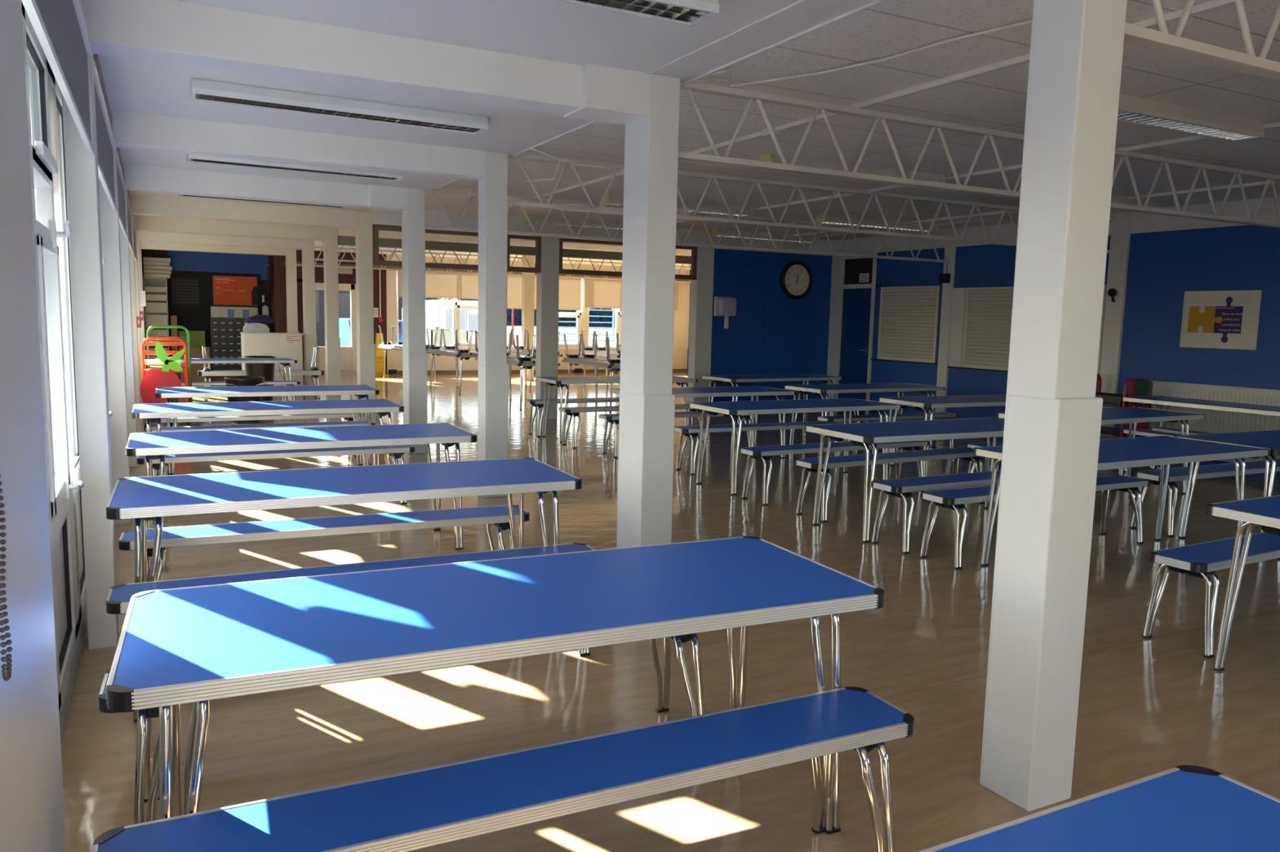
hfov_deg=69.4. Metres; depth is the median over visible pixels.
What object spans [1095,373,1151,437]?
trolley
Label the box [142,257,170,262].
tray
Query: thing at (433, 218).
trim
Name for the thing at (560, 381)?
dining table
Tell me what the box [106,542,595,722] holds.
bench
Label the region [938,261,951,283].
speaker
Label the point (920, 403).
dining table
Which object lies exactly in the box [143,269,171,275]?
tray
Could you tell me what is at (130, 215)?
roller blind
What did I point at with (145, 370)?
shelf
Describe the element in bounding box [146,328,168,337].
tray
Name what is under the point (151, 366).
shelf
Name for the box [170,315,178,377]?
cardboard box
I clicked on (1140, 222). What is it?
ceiling beam
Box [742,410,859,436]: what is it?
bench
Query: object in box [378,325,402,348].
bench
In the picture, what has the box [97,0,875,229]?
ceiling
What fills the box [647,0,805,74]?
cable
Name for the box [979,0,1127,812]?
column
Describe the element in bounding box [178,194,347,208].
ceiling light
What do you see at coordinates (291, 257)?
column
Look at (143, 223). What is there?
beam
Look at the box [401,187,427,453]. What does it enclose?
column
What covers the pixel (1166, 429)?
bench
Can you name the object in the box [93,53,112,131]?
trim
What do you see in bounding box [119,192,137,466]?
column
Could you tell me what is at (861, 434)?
dining table
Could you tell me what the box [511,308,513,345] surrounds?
marker post
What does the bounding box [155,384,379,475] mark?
dining table
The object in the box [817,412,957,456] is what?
bench
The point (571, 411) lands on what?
bench
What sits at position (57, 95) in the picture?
window
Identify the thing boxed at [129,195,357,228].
beam
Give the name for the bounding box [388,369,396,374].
box
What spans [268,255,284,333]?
wall
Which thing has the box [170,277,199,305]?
poster
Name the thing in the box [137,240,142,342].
column
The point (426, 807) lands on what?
bench
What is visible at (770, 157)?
ceiling light
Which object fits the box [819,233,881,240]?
ceiling panel
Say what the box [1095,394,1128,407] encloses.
tray
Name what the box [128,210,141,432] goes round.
column
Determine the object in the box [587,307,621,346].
window
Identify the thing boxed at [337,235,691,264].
beam
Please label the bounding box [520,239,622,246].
ceiling light
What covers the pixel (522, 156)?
roof truss
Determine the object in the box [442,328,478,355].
bench
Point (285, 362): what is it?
dining table
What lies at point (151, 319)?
tray
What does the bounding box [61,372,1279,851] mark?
floor
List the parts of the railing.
rail, rail, rail, rail, rail, rail, post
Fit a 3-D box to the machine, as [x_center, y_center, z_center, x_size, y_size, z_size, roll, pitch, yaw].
[-6.755,-1.734,16.262,0.400,0.180,0.356,-2,8,-27]
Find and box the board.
[166,271,261,376]
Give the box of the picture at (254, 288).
[251,285,257,305]
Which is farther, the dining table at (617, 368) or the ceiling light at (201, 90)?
the dining table at (617, 368)
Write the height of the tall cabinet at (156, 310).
2.100 m
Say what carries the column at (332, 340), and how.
on the floor
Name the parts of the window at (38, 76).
pane, pane, infill panel, handle, handle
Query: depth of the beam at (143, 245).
17.79 m
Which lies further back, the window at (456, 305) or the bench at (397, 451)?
the window at (456, 305)
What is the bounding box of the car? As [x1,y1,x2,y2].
[338,318,402,346]
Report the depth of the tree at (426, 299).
68.43 m
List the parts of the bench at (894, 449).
leg, edge trim, seat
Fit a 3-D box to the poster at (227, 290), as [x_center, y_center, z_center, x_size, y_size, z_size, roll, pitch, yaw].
[-8.992,-3.005,20.539,0.900,0.640,0.011,-2,8,-27]
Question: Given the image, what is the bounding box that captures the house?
[315,282,402,346]
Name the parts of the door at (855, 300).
handle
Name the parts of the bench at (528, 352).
seat, edge trim, leg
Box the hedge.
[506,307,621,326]
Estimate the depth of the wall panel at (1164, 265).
10.14 m
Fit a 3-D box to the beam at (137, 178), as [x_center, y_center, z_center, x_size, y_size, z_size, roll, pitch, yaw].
[-3.696,-2.329,9.046,2.777,0.228,0.260,-2,8,-27]
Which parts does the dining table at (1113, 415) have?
edge trim, leg, leg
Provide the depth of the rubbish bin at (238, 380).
12.13 m
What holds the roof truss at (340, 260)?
attached to the column at (308, 251)
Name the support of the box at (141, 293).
attached to the column at (136, 275)
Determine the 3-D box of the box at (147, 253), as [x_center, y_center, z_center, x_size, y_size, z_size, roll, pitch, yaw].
[-10.187,-3.631,19.420,0.410,0.170,0.400,-2,8,-27]
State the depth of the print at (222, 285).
20.48 m
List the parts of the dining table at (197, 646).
leg, leg, edge trim, leg, leg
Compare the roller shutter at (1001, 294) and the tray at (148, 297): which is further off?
the tray at (148, 297)
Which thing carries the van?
on the ground
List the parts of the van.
door, door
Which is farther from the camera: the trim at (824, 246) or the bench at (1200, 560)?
the trim at (824, 246)
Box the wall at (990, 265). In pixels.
[826,235,1111,437]
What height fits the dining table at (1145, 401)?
0.742 m
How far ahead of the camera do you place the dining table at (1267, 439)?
6.62 m
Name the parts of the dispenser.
plate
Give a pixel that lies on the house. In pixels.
(344, 295)
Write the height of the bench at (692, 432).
0.442 m
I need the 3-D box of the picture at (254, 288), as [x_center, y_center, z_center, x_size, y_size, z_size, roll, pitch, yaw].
[-8.646,-2.928,20.726,0.120,0.420,0.002,-2,8,-27]
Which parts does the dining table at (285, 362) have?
edge trim, leg, leg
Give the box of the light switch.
[703,328,707,333]
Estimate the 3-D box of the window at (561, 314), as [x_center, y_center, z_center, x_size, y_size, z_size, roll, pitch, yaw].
[-2.555,-2.995,24.016,2.240,1.920,0.100,-2,8,-27]
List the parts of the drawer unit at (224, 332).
drawer, drawer, drawer, drawer, drawer, drawer, drawer, drawer, drawer, drawer, drawer, drawer, drawer, drawer, drawer, drawer, drawer, drawer, drawer, drawer, drawer, drawer, drawer, drawer, drawer, drawer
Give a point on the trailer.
(432, 332)
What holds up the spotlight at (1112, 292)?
attached to the column at (1120, 237)
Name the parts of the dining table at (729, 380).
leg, leg, edge trim, leg, leg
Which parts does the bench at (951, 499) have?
leg, leg, seat, edge trim, leg, leg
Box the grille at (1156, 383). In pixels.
[1151,380,1279,391]
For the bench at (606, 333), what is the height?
0.442 m
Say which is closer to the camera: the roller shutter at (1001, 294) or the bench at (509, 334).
the roller shutter at (1001, 294)
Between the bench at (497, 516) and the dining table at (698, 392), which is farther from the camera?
the dining table at (698, 392)
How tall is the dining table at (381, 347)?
0.742 m
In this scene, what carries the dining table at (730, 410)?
on the floor
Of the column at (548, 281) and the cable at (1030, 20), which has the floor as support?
the column at (548, 281)
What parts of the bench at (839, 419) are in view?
edge trim, seat, leg, leg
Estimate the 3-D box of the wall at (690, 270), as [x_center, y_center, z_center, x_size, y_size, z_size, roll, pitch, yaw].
[1.933,-3.044,26.334,1.300,3.000,0.250,-2,8,-27]
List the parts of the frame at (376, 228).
rail, rail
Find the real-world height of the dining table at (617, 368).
0.742 m
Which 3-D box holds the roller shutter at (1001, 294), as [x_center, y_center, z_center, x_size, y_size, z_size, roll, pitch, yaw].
[5.091,-1.266,12.104,0.050,1.116,2.170,-2,8,-27]
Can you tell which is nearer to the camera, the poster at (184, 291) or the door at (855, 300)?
the door at (855, 300)
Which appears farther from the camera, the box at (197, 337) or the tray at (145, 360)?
the box at (197, 337)
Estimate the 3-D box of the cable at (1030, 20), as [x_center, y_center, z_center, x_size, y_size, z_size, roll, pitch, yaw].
[1.838,-1.714,3.658,0.556,0.069,4.122,-5,9,-41]
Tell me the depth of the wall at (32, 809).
1.51 m
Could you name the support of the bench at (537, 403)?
on the floor
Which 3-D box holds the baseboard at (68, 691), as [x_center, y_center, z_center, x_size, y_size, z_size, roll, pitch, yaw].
[-4.574,0.409,8.082,0.025,0.100,26.750,-2,8,-27]
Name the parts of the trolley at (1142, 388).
frame, lid, frame, tomato panel, panel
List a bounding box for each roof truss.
[296,246,690,283]
[314,240,690,274]
[425,189,948,262]
[507,153,1115,253]
[521,214,622,230]
[678,81,1279,228]
[1123,0,1279,81]
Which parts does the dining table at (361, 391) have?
leg, edge trim, leg, leg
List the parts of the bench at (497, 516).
leg, leg, edge trim, seat, leg, leg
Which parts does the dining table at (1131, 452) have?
leg, edge trim, leg, leg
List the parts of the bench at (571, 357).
leg, leg, seat, edge trim, leg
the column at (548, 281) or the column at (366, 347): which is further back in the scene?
the column at (548, 281)
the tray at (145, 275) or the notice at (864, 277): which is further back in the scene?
the tray at (145, 275)
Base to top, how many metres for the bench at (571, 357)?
0.442 m
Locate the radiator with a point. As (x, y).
(1215, 421)
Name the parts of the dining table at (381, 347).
leg, edge trim, leg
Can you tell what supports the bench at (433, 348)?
on the dining table at (465, 357)
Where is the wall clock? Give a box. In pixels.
[780,260,813,299]
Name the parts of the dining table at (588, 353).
leg, edge trim, leg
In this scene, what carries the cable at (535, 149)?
hanging from the ceiling at (553, 30)
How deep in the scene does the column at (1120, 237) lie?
10.94 m
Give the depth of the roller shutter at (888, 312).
14.02 m
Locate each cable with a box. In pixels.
[524,147,562,182]
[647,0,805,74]
[700,19,1031,88]
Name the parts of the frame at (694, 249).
rail, rail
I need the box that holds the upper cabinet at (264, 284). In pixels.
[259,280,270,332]
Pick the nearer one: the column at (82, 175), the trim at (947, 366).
the column at (82, 175)
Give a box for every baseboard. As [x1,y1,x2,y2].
[58,599,87,746]
[397,368,687,374]
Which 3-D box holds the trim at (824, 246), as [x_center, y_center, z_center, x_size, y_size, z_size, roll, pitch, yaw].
[2.122,-2.958,14.983,2.570,0.280,0.120,-2,8,-27]
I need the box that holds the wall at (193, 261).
[141,248,269,373]
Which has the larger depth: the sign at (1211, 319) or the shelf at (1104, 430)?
the shelf at (1104, 430)
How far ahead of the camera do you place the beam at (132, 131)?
6.65 m
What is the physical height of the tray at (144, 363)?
0.010 m
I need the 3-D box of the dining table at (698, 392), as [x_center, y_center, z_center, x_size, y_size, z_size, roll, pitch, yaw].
[0.688,-0.020,10.006,1.942,0.742,0.734,-2,8,-27]
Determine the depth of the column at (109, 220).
6.25 m
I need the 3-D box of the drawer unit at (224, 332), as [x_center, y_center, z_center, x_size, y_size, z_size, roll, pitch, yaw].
[-9.053,-1.744,20.448,0.800,1.295,0.366,-2,8,-27]
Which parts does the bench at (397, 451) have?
leg, edge trim, seat, leg, leg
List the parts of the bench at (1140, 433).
leg, seat, edge trim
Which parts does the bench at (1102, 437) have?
leg, seat, edge trim, leg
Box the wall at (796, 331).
[710,248,832,402]
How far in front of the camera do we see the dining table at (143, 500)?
4.07 m
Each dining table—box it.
[106,457,582,582]
[106,536,884,834]
[125,422,476,564]
[131,399,404,465]
[151,358,297,400]
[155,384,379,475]
[377,346,436,384]
[425,351,476,395]
[475,357,559,410]
[506,351,562,392]
[535,375,697,442]
[561,360,620,412]
[580,351,620,388]
[609,386,796,458]
[688,398,902,495]
[701,373,842,435]
[784,382,945,453]
[804,417,1004,542]
[878,394,1006,476]
[918,764,1279,851]
[973,435,1269,566]
[996,407,1205,493]
[1120,395,1279,436]
[1173,429,1279,538]
[1205,495,1279,671]
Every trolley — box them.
[140,337,190,429]
[146,324,192,402]
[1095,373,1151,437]
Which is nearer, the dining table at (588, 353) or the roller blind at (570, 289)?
the dining table at (588, 353)
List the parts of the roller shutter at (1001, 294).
guide rail, guide rail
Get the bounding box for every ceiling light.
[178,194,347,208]
[186,154,403,181]
[189,78,488,134]
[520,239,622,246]
[555,0,719,26]
[601,194,753,217]
[711,228,820,243]
[758,153,946,188]
[814,213,937,232]
[1017,186,1159,208]
[1117,93,1264,142]
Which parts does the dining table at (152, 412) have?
leg, edge trim, leg, leg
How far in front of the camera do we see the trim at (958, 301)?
13.15 m
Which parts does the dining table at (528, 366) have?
leg, edge trim, leg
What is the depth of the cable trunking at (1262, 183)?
9.42 m
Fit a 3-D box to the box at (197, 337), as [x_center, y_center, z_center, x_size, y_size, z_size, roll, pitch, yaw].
[-9.706,-1.891,20.010,0.510,0.340,0.400,-2,8,-27]
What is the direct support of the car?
on the ground
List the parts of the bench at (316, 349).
leg, seat, edge trim, leg, leg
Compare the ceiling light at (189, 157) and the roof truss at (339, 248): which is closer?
the ceiling light at (189, 157)
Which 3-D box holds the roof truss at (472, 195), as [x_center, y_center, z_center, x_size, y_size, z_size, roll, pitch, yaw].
[1.043,-2.426,11.508,7.542,0.415,0.070,-2,8,-27]
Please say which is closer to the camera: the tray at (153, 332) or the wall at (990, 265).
the wall at (990, 265)
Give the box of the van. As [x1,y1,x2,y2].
[401,299,478,342]
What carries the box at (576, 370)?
attached to the wall at (681, 320)
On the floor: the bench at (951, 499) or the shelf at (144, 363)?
the bench at (951, 499)
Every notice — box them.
[284,335,301,346]
[373,307,377,317]
[859,273,869,282]
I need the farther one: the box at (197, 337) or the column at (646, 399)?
the box at (197, 337)
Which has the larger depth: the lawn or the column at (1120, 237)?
the lawn
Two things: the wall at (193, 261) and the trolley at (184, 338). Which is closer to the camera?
the trolley at (184, 338)
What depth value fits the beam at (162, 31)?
4.26 m
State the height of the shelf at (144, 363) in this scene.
0.015 m
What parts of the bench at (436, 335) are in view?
leg, leg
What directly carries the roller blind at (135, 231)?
attached to the column at (131, 257)
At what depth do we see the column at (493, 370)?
7.49 m
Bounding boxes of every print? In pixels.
[173,280,197,302]
[215,278,245,293]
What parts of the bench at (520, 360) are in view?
leg, edge trim, leg, seat, leg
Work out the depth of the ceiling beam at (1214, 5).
5.28 m
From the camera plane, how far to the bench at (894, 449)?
10.33 m
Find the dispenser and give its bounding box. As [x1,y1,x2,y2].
[713,296,736,328]
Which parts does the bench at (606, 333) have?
leg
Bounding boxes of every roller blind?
[21,0,93,155]
[93,59,116,212]
[115,150,127,237]
[126,192,133,252]
[133,217,137,262]
[397,270,478,299]
[506,275,581,310]
[584,278,679,310]
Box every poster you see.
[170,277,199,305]
[212,275,257,306]
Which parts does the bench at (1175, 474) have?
leg, leg, edge trim, seat, leg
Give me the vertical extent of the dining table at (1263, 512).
0.742 m
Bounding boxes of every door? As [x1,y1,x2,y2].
[315,283,356,374]
[833,253,877,414]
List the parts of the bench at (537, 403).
leg, leg, edge trim, seat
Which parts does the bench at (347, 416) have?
edge trim, seat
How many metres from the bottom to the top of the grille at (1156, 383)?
0.020 m
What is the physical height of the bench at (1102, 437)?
0.442 m
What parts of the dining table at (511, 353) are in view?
leg, leg, edge trim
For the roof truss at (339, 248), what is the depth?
20.32 m
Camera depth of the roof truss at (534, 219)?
12.86 m
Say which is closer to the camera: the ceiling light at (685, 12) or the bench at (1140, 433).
the ceiling light at (685, 12)
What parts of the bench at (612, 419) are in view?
leg, leg, seat, edge trim, leg, leg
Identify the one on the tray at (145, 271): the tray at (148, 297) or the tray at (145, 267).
the tray at (145, 267)
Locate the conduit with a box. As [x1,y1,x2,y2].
[379,269,381,317]
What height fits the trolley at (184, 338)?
1.255 m
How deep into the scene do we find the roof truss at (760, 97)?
5.93 m
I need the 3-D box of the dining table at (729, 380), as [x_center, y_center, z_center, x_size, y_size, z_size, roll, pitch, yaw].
[1.818,-0.314,12.730,1.942,0.742,0.734,-3,8,-32]
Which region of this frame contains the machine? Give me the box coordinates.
[243,322,269,333]
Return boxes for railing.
[558,308,621,346]
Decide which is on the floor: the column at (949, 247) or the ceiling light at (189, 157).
the column at (949, 247)
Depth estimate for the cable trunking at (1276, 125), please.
8.07 m
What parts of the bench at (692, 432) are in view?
leg, leg, edge trim, seat, leg, leg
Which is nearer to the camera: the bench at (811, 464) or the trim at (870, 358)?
the bench at (811, 464)
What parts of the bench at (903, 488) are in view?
leg, leg, edge trim, seat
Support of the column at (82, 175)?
on the floor
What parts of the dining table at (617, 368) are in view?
leg, edge trim, leg, leg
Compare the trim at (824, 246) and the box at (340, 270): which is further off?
the box at (340, 270)
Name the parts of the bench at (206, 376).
leg, edge trim, leg, leg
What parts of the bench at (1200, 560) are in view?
leg, leg, edge trim, seat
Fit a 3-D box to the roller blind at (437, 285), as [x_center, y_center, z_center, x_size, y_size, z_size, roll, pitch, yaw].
[-4.687,-3.463,22.680,2.500,0.655,0.024,-2,8,-27]
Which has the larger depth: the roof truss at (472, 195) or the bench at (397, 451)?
the roof truss at (472, 195)
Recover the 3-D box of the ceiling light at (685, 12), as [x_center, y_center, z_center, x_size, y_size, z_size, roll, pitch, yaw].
[-0.506,-1.643,3.307,1.740,0.085,0.200,-2,8,-27]
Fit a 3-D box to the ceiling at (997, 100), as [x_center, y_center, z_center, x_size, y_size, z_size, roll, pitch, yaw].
[3.362,-2.770,11.947,12.040,0.150,26.950,-2,8,-27]
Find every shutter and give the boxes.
[876,285,940,363]
[961,284,1106,374]
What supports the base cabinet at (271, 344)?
on the floor
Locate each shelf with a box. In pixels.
[143,362,185,365]
[144,368,185,372]
[150,365,188,368]
[1100,426,1125,435]
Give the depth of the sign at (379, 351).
21.61 m
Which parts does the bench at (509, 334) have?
leg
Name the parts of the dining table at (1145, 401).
leg, leg, edge trim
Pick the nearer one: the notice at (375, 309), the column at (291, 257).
the column at (291, 257)
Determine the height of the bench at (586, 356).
0.442 m
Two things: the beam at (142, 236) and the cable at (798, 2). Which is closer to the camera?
the cable at (798, 2)
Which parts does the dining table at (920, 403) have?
leg, leg, edge trim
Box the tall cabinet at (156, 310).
[143,277,169,368]
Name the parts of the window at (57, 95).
pane, frame, infill panel, handle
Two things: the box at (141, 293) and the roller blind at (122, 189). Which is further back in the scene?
the box at (141, 293)
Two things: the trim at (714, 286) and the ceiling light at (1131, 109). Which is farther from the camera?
the trim at (714, 286)
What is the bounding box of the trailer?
[425,328,467,345]
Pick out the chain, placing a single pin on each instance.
(6, 669)
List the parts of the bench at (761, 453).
leg, leg, seat, edge trim, leg, leg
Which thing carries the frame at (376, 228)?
attached to the column at (548, 281)
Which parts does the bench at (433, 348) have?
leg, leg, edge trim, seat, leg, leg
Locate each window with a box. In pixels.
[21,0,84,713]
[51,70,112,626]
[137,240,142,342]
[396,270,478,346]
[506,278,582,346]
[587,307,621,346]
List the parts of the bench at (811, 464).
leg, leg, seat, edge trim, leg, leg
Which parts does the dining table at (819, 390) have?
leg, leg, edge trim, leg, leg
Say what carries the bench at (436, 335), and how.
on the dining table at (381, 347)
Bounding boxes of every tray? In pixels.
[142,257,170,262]
[142,261,169,266]
[143,265,172,271]
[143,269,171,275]
[143,273,170,278]
[144,286,166,293]
[144,359,182,361]
[144,361,182,363]
[144,363,181,364]
[145,293,166,301]
[145,302,167,313]
[146,314,167,328]
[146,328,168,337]
[149,346,168,359]
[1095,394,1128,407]
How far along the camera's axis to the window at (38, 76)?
3.56 m
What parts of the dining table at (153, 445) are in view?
leg, leg, edge trim, leg, leg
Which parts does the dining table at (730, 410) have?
leg, leg, edge trim, leg, leg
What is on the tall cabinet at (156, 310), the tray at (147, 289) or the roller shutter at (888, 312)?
the tray at (147, 289)
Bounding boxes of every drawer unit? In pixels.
[209,306,257,317]
[209,317,249,377]
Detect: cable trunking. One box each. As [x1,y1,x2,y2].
[676,121,1279,223]
[793,181,1279,236]
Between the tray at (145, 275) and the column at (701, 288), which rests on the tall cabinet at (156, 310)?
the tray at (145, 275)
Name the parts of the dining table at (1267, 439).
leg, edge trim, leg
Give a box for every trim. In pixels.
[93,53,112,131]
[115,147,124,181]
[126,190,131,208]
[283,261,690,281]
[372,209,699,243]
[438,346,620,349]
[714,236,832,256]
[714,285,765,400]
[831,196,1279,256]
[870,358,937,364]
[946,366,1097,379]
[948,288,966,367]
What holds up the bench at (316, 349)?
on the bench at (206, 376)
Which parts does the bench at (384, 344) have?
leg, edge trim, leg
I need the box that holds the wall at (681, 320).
[283,249,689,374]
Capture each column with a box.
[61,52,119,649]
[98,138,131,524]
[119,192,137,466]
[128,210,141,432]
[134,233,142,404]
[139,248,146,373]
[284,248,298,333]
[302,240,317,385]
[323,226,341,399]
[355,211,376,425]
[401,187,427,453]
[477,151,508,497]
[521,255,534,381]
[535,236,559,419]
[616,73,679,548]
[688,230,715,411]
[934,228,955,412]
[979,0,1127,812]
[1099,211,1131,436]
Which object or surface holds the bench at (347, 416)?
on the floor
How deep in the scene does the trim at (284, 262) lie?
22.72 m
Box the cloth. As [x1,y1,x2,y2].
[244,314,275,323]
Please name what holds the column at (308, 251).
on the floor
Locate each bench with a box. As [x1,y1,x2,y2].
[91,686,914,851]
[98,633,704,824]
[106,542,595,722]
[118,505,529,582]
[136,444,414,521]
[145,420,375,475]
[155,413,364,465]
[180,380,300,400]
[197,346,324,373]
[197,373,324,401]
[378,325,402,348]
[393,326,438,349]
[426,328,472,355]
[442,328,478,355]
[475,332,535,364]
[506,329,535,354]
[506,333,535,362]
[511,329,559,354]
[524,397,619,436]
[558,404,705,448]
[564,334,620,365]
[580,334,608,361]
[581,331,620,355]
[594,331,617,352]
[599,411,755,457]
[674,421,844,475]
[739,440,928,505]
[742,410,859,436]
[795,447,984,522]
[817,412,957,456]
[871,416,1004,466]
[871,470,1000,554]
[920,475,1149,569]
[965,435,1124,487]
[1120,428,1185,471]
[1129,458,1279,537]
[1142,532,1279,658]
[1149,426,1214,469]
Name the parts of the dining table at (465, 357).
leg, edge trim, leg, leg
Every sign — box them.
[375,333,388,376]
[1179,290,1262,350]
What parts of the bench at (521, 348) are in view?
leg, leg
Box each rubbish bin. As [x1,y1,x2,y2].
[224,375,267,422]
[243,355,275,401]
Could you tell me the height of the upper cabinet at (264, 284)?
1.200 m
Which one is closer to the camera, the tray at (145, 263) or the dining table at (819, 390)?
the dining table at (819, 390)
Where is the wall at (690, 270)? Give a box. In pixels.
[687,270,690,372]
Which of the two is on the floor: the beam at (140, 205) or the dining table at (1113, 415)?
the dining table at (1113, 415)
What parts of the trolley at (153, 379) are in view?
apple panel, panel, frame, stem panel, panel, panel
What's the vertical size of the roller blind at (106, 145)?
0.439 m
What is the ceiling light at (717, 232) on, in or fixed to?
attached to the ceiling at (997, 100)
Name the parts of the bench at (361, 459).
edge trim, seat, leg, leg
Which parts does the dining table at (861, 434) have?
leg, leg, edge trim, leg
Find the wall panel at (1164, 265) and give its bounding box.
[1114,225,1279,479]
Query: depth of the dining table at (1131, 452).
5.83 m
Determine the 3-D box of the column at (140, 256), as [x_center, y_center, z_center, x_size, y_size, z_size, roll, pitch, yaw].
[-9.595,-2.099,17.763,0.110,2.600,0.190,-2,8,-27]
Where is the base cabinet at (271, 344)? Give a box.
[240,332,303,386]
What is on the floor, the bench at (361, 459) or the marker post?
the bench at (361, 459)
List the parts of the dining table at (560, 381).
leg, leg, edge trim, leg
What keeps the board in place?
attached to the wall at (193, 261)
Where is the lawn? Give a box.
[506,324,614,346]
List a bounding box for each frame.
[373,224,541,273]
[559,237,697,279]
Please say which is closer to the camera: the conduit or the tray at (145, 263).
the tray at (145, 263)
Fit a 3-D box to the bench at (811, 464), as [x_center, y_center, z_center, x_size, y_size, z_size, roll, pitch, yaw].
[2.078,0.455,7.513,1.942,0.442,0.319,-3,8,-30]
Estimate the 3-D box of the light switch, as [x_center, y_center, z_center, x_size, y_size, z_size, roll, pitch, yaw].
[1.030,-1.494,14.490,0.080,0.080,0.012,-2,8,-27]
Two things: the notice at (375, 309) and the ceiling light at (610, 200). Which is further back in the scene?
the notice at (375, 309)
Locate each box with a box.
[138,290,146,306]
[143,248,166,257]
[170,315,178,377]
[177,330,205,346]
[178,346,211,377]
[337,267,352,274]
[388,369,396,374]
[574,368,582,373]
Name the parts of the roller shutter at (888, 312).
guide rail, guide rail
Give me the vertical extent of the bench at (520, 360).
0.442 m
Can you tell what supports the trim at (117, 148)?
attached to the wall
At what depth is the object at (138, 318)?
10.90 m
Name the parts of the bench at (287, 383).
seat, edge trim, leg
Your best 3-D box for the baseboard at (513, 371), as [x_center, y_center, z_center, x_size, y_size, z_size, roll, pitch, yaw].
[-2.386,-1.431,24.241,8.400,0.090,0.015,-2,8,-27]
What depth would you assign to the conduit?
21.95 m
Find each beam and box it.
[80,0,650,124]
[110,110,485,180]
[123,164,407,211]
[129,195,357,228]
[133,214,324,240]
[136,231,302,249]
[139,241,286,256]
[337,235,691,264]
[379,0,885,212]
[477,0,1250,215]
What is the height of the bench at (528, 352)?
0.442 m
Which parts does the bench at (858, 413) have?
leg, leg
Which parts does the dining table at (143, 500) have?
leg, leg, edge trim, leg, leg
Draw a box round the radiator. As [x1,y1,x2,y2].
[1149,380,1279,462]
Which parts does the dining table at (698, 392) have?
leg, edge trim, leg, leg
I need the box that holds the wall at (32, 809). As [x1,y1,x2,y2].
[0,0,66,851]
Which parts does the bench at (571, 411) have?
leg, leg, seat, edge trim, leg, leg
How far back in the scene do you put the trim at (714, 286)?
15.02 m
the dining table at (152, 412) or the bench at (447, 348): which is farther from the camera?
the bench at (447, 348)
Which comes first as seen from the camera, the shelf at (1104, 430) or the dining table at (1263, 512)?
the dining table at (1263, 512)
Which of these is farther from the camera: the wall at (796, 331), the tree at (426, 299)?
the tree at (426, 299)
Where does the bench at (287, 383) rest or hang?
on the floor
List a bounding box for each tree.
[425,297,442,300]
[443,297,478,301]
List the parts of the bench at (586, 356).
leg, leg, edge trim, seat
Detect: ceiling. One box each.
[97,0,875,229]
[296,0,1279,270]
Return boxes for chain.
[0,474,13,681]
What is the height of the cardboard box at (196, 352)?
0.655 m
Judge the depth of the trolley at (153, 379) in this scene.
11.33 m
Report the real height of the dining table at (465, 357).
0.742 m
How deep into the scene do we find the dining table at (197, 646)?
2.38 m
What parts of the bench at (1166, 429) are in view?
seat, edge trim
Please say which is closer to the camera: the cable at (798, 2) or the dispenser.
the cable at (798, 2)
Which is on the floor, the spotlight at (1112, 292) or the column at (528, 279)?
the column at (528, 279)
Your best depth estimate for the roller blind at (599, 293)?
24.64 m
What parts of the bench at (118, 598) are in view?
leg, edge trim, seat, leg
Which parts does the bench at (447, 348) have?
leg, edge trim, leg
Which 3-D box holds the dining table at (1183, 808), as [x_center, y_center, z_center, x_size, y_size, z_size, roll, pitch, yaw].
[0.280,1.037,0.913,1.942,0.742,0.734,-2,8,-27]
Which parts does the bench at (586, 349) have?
leg, edge trim, seat, leg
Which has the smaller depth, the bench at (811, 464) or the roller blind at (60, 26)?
the roller blind at (60, 26)
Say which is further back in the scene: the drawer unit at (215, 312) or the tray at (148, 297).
the drawer unit at (215, 312)
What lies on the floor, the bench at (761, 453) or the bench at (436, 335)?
the bench at (761, 453)
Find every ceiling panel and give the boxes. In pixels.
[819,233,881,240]
[937,218,1017,229]
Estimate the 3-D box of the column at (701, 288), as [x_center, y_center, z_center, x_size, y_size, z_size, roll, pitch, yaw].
[0.957,-1.615,14.557,0.300,2.860,0.200,-2,8,-27]
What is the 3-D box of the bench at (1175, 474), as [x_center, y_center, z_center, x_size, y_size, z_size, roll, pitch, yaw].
[4.590,0.542,7.250,1.942,0.442,0.319,-2,7,-27]
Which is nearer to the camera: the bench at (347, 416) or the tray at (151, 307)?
the bench at (347, 416)
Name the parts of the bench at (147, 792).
edge trim, seat, leg, leg, leg, leg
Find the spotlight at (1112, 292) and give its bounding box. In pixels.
[1107,288,1116,302]

